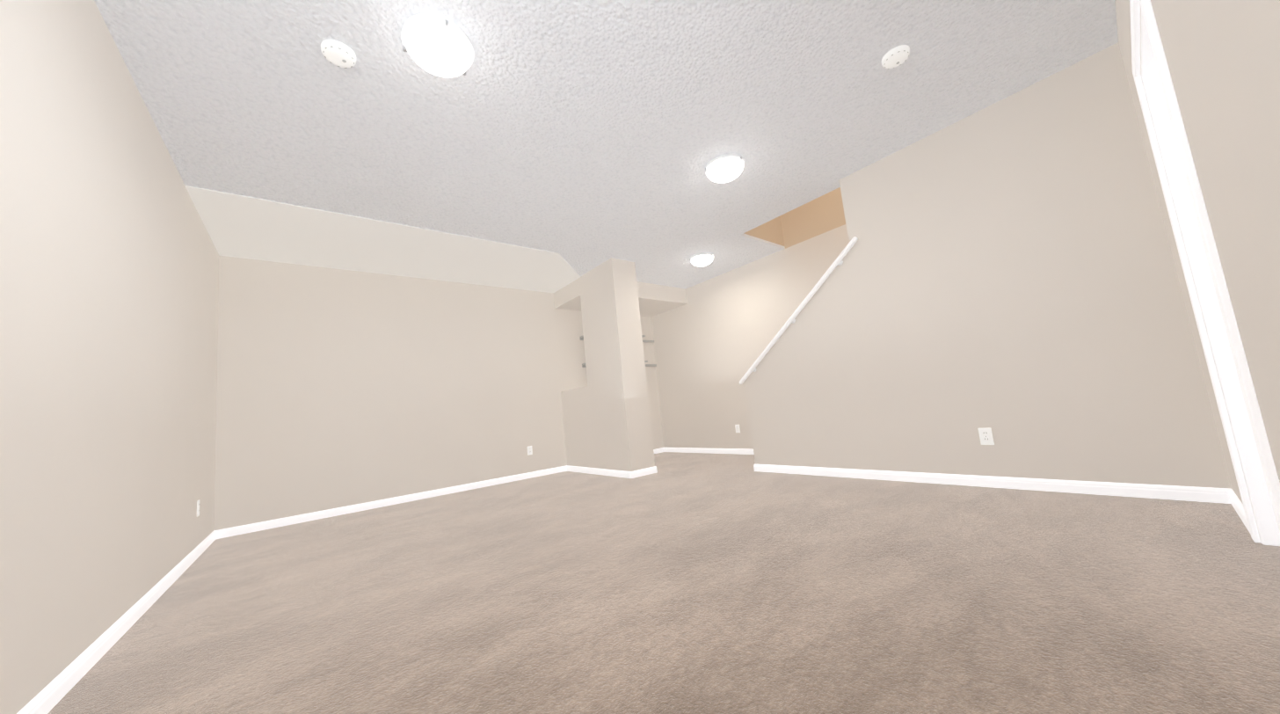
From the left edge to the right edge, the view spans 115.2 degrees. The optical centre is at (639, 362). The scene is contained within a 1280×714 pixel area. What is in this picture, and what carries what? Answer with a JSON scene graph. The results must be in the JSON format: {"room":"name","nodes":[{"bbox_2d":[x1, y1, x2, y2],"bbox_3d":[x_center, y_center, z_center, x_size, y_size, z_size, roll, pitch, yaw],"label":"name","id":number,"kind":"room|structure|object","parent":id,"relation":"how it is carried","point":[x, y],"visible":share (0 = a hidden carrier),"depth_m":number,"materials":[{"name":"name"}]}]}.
{"room":"finished basement","nodes":[
{"label":"finished basement","id":0,"kind":"room"},
{"bbox_2d":[0,0,218,713],"bbox_3d":[-2.193,-0.139,1.548,0.134,2.582,5.715,0,-8,-39],"label":"wall","id":1,"kind":"structure","parent":0,"point":[109,277],"depth_m":1.55,"materials":[{"name":"beige paint"}]},
{"bbox_2d":[16,530,217,713],"bbox_3d":[-2.014,1.100,1.454,0.013,0.074,5.447,0,-8,-39],"label":"baseboard","id":2,"kind":"structure","parent":1,"relation":"attached to","point":[54,692],"depth_m":1.62,"materials":[{"name":"white wood"}]},
{"bbox_2d":[196,499,199,516],"bbox_3d":[-3.310,1.092,3.047,0.008,0.116,0.072,0,-8,-39],"label":"outlet","id":3,"kind":"object","parent":1,"relation":"attached to","point":[198,507],"visible":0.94,"depth_m":3.03,"materials":[{"name":"white plastic"}]},
{"bbox_2d":[184,185,580,292],"bbox_3d":[-2.194,-1.118,4.395,3.461,0.006,1.361,0,-8,-39],"label":"ceiling soffit","id":4,"kind":"structure","parent":0,"point":[243,227],"depth_m":3.93,"materials":[{"name":"paint"}]},
{"bbox_2d":[213,255,664,530],"bbox_3d":[-1.812,0.261,5.411,5.320,2.582,0.134,0,-8,-39],"label":"wall","id":5,"kind":"structure","parent":0,"point":[338,388],"depth_m":4.46,"materials":[{"name":"beige paint"}]},
{"bbox_2d":[217,465,565,538],"bbox_3d":[-2.355,1.495,4.637,3.431,0.074,0.013,0,-8,-39],"label":"baseboard","id":6,"kind":"structure","parent":5,"relation":"attached to","point":[228,532],"depth_m":4.26,"materials":[{"name":"white wood"}]},
{"bbox_2d":[527,445,532,455],"bbox_3d":[-1.468,1.175,5.421,0.072,0.116,0.008,0,-8,-39],"label":"outlet","id":7,"kind":"object","parent":5,"relation":"attached to","point":[529,448],"visible":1,"depth_m":5.42,"materials":[{"name":"white plastic"}]},
{"bbox_2d":[580,334,656,367],"bbox_3d":[-0.228,-0.184,6.503,1.478,0.475,0.291,0,-8,-39],"label":"shelf","id":8,"kind":"object","parent":5,"relation":"attached to","point":[646,365],"visible":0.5,"depth_m":6.90,"materials":[{"name":"grey"}]},
{"bbox_2d":[653,447,663,453],"bbox_3d":[-0.177,1.480,6.405,1.461,0.074,0.013,0,-8,-39],"label":"baseboard","id":9,"kind":"structure","parent":5,"relation":"attached to","point":[658,450],"depth_m":6.80,"materials":[{"name":"white wood"}]},
{"bbox_2d":[553,257,654,471],"bbox_3d":[-0.544,0.135,5.402,0.358,2.582,1.495,0,-8,-39],"label":"wall column","id":10,"kind":"structure","parent":0,"point":[607,418],"depth_m":4.95,"materials":[{"name":"beige paint"}]},
{"bbox_2d":[565,465,635,478],"bbox_3d":[-0.557,1.374,5.133,0.013,0.074,1.492,0,-8,-39],"label":"baseboard","id":11,"kind":"structure","parent":10,"relation":"attached to","point":[576,469],"depth_m":5.01,"materials":[{"name":"white wood"}]},
{"bbox_2d":[94,0,1118,289],"bbox_3d":[-0.202,-1.446,3.413,5.589,0.034,5.715,0,-8,-39],"label":"ceiling","id":12,"kind":"structure","parent":0,"point":[581,137],"depth_m":2.40,"materials":[{"name":"white paint"}]},
{"bbox_2d":[320,39,356,68],"bbox_3d":[-1.432,-1.457,1.933,0.136,0.036,0.136,0,-8,-39],"label":"smoke detector","id":13,"kind":"object","parent":12,"relation":"attached to","point":[338,54],"visible":0.96,"depth_m":1.91,"materials":[{"name":"white plastic"}]},
{"bbox_2d":[400,12,473,77],"bbox_3d":[-0.952,-1.466,1.928,0.310,0.113,0.314,0,-8,-39],"label":"ceiling light","id":14,"kind":"object","parent":12,"relation":"attached to","point":[437,45],"visible":1,"depth_m":1.86,"materials":[{"name":"white glass"}]},
{"bbox_2d":[577,281,687,316],"bbox_3d":[-0.121,-0.983,6.347,1.501,0.241,0.902,0,-8,-39],"label":"beam","id":15,"kind":"structure","parent":12,"relation":"attached to","point":[654,299],"depth_m":6.25,"materials":[{"name":"beige paint"}]},
{"bbox_2d":[689,252,714,266],"bbox_3d":[0.786,-1.276,5.121,0.310,0.113,0.314,0,-8,-39],"label":"ceiling light","id":16,"kind":"object","parent":12,"relation":"attached to","point":[701,259],"visible":1,"depth_m":5.03,"materials":[{"name":"white glass"}]},
{"bbox_2d":[705,152,745,182],"bbox_3d":[0.666,-1.485,3.169,0.310,0.113,0.314,0,-8,-39],"label":"ceiling light","id":17,"kind":"object","parent":12,"relation":"attached to","point":[725,168],"visible":1,"depth_m":3.09,"materials":[{"name":"white glass"}]},
{"bbox_2d":[881,44,909,69],"bbox_3d":[1.433,-1.700,2.275,0.136,0.036,0.136,0,-8,-39],"label":"smoke detector","id":18,"kind":"object","parent":12,"relation":"attached to","point":[896,56],"visible":1,"depth_m":2.25,"materials":[{"name":"white plastic"}]},
{"bbox_2d":[47,451,1279,713],"bbox_3d":[0.056,1.179,3.116,5.589,0.112,5.715,0,-8,-39],"label":"floor","id":19,"kind":"structure","parent":0,"point":[679,582],"depth_m":1.54,"materials":[{"name":"carpet"}]},
{"bbox_2d":[635,465,656,477],"bbox_3d":[0.051,1.263,4.686,0.330,0.074,0.013,0,-8,-39],"label":"baseboard","id":20,"kind":"structure","parent":19,"relation":"on","point":[651,469],"depth_m":4.70,"materials":[{"name":"white wood"}]},
{"bbox_2d":[650,224,849,449],"bbox_3d":[2.043,-0.167,4.985,0.134,2.582,5.715,0,-8,-39],"label":"wall","id":21,"kind":"structure","parent":0,"point":[714,337],"depth_m":5.88,"materials":[{"name":"beige paint"}]},
{"bbox_2d":[663,447,753,454],"bbox_3d":[1.265,1.275,5.839,0.013,0.074,2.738,0,-8,-39],"label":"baseboard","id":22,"kind":"structure","parent":21,"relation":"attached to","point":[740,451],"depth_m":6.07,"materials":[{"name":"white wood"}]},
{"bbox_2d":[734,424,740,432],"bbox_3d":[1.370,0.931,5.710,0.008,0.116,0.072,0,-8,-39],"label":"outlet","id":23,"kind":"object","parent":21,"relation":"attached to","point":[737,426],"visible":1,"depth_m":5.70,"materials":[{"name":"white plastic"}]},
{"bbox_2d":[743,187,845,248],"bbox_3d":[2.285,-2.217,3.844,1.176,1.170,3.051,0,-8,-39],"label":"wall","id":24,"kind":"structure","parent":0,"point":[819,215],"depth_m":4.87,"materials":[{"name":"paint"}]},
{"bbox_2d":[744,42,1231,488],"bbox_3d":[2.035,-0.352,3.340,0.134,2.582,2.873,0,-8,-39],"label":"wall","id":25,"kind":"structure","parent":0,"point":[1007,272],"depth_m":2.71,"materials":[{"name":"beige paint"}]},
{"bbox_2d":[739,236,858,384],"bbox_3d":[1.456,-0.413,3.903,0.056,1.109,1.391,0,-8,-39],"label":"stair handrail","id":26,"kind":"object","parent":25,"relation":"attached to","point":[838,260],"visible":1,"depth_m":3.80,"materials":[{"name":"white wood"}]},
{"bbox_2d":[977,428,994,444],"bbox_3d":[2.385,0.510,2.802,0.008,0.116,0.072,0,-8,-39],"label":"outlet","id":27,"kind":"object","parent":25,"relation":"attached to","point":[988,433],"visible":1,"depth_m":2.80,"materials":[{"name":"white plastic"}]},
{"bbox_2d":[753,464,1222,502],"bbox_3d":[2.095,0.889,3.158,0.013,0.074,2.886,0,-8,-39],"label":"baseboard","id":28,"kind":"structure","parent":25,"relation":"attached to","point":[1174,492],"depth_m":2.64,"materials":[{"name":"white wood"}]},
{"bbox_2d":[1115,0,1279,541],"bbox_3d":[1.662,-0.567,1.123,5.320,2.582,0.134,0,-8,-39],"label":"wall","id":29,"kind":"structure","parent":0,"point":[1223,58],"depth_m":0.93,"materials":[{"name":"beige paint"}]},
{"bbox_2d":[1129,0,1279,545],"bbox_3d":[2.095,-0.329,1.438,0.894,2.098,0.150,0,-8,-39],"label":"door frame","id":30,"kind":"structure","parent":29,"relation":"attached to","point":[1251,440],"depth_m":1.64,"materials":[{"name":"white wood"}]},
{"bbox_2d":[1219,487,1250,534],"bbox_3d":[2.740,0.678,1.851,0.620,0.074,0.013,0,-8,-39],"label":"baseboard","id":31,"kind":"structure","parent":29,"relation":"attached to","point":[1229,497],"depth_m":1.94,"materials":[{"name":"white wood"}]}
]}

